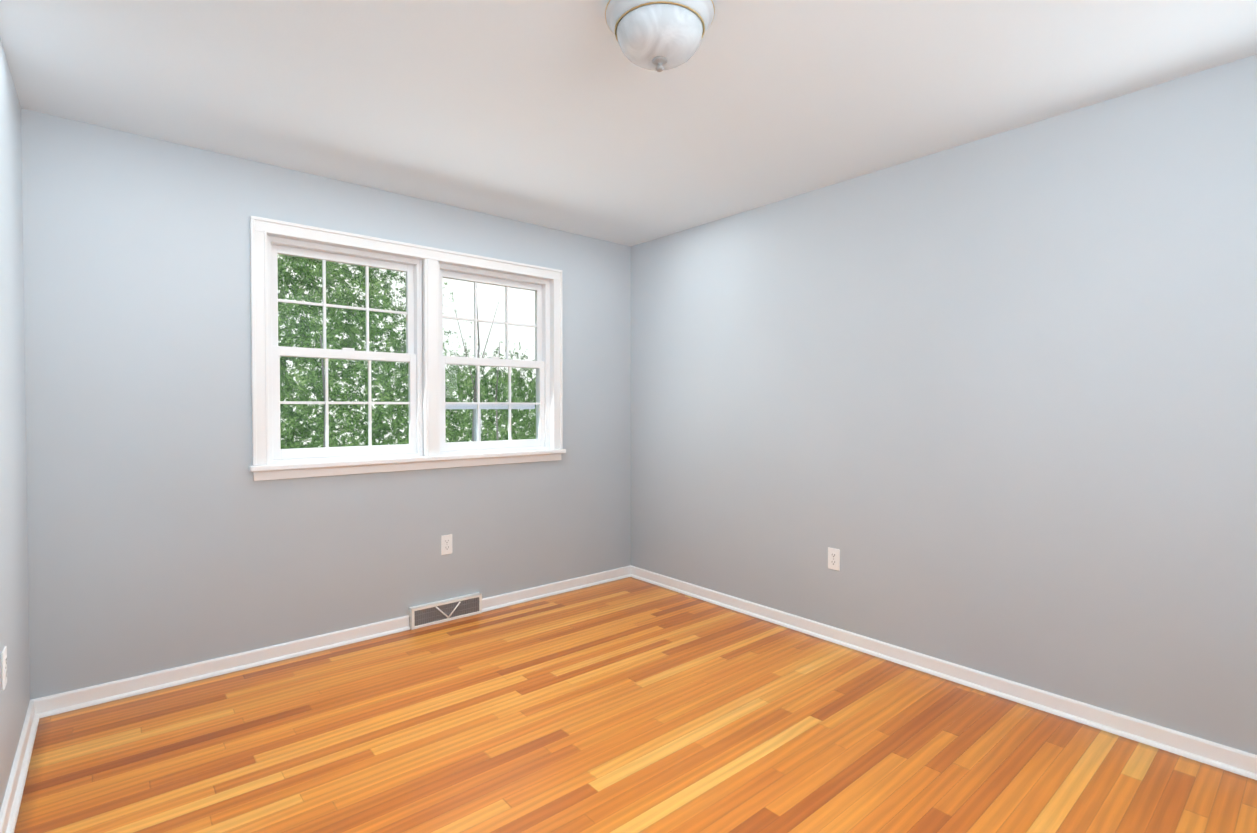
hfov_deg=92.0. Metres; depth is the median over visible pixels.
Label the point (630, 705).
floor
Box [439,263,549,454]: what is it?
window unit
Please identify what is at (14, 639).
wall
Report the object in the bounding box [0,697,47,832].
baseboard
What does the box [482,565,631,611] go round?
baseboard
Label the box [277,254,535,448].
backdrop
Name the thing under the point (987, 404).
wall
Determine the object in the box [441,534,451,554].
outlet
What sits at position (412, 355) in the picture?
window unit
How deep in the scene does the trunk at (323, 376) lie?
8.84 m
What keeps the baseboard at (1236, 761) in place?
attached to the wall at (987, 404)
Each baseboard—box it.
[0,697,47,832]
[44,615,409,715]
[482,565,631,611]
[632,566,1256,779]
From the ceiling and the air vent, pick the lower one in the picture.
the air vent
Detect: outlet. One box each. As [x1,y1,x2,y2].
[1,646,6,689]
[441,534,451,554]
[828,547,839,570]
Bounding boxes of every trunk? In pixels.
[320,335,324,446]
[455,302,499,440]
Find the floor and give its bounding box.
[14,577,1256,832]
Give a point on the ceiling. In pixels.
(564, 116)
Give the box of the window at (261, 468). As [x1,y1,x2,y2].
[249,216,565,480]
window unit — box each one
[267,235,422,463]
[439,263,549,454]
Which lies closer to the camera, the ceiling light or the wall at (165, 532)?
the ceiling light
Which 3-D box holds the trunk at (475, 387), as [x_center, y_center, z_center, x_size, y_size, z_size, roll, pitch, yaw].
[-2.577,-0.110,10.448,0.864,4.401,0.060,-1,1,-41]
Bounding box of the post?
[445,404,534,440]
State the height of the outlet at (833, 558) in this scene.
0.115 m
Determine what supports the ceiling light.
attached to the ceiling
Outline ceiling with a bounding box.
[0,0,1256,245]
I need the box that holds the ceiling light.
[605,0,714,71]
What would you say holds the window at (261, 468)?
in the wall at (165, 532)
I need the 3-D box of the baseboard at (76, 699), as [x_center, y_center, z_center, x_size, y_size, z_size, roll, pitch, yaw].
[-1.809,1.171,2.944,1.500,0.074,0.028,-1,1,-41]
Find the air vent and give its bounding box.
[409,592,481,629]
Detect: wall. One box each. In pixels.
[0,38,29,809]
[21,108,630,699]
[631,54,1256,754]
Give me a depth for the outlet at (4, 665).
1.83 m

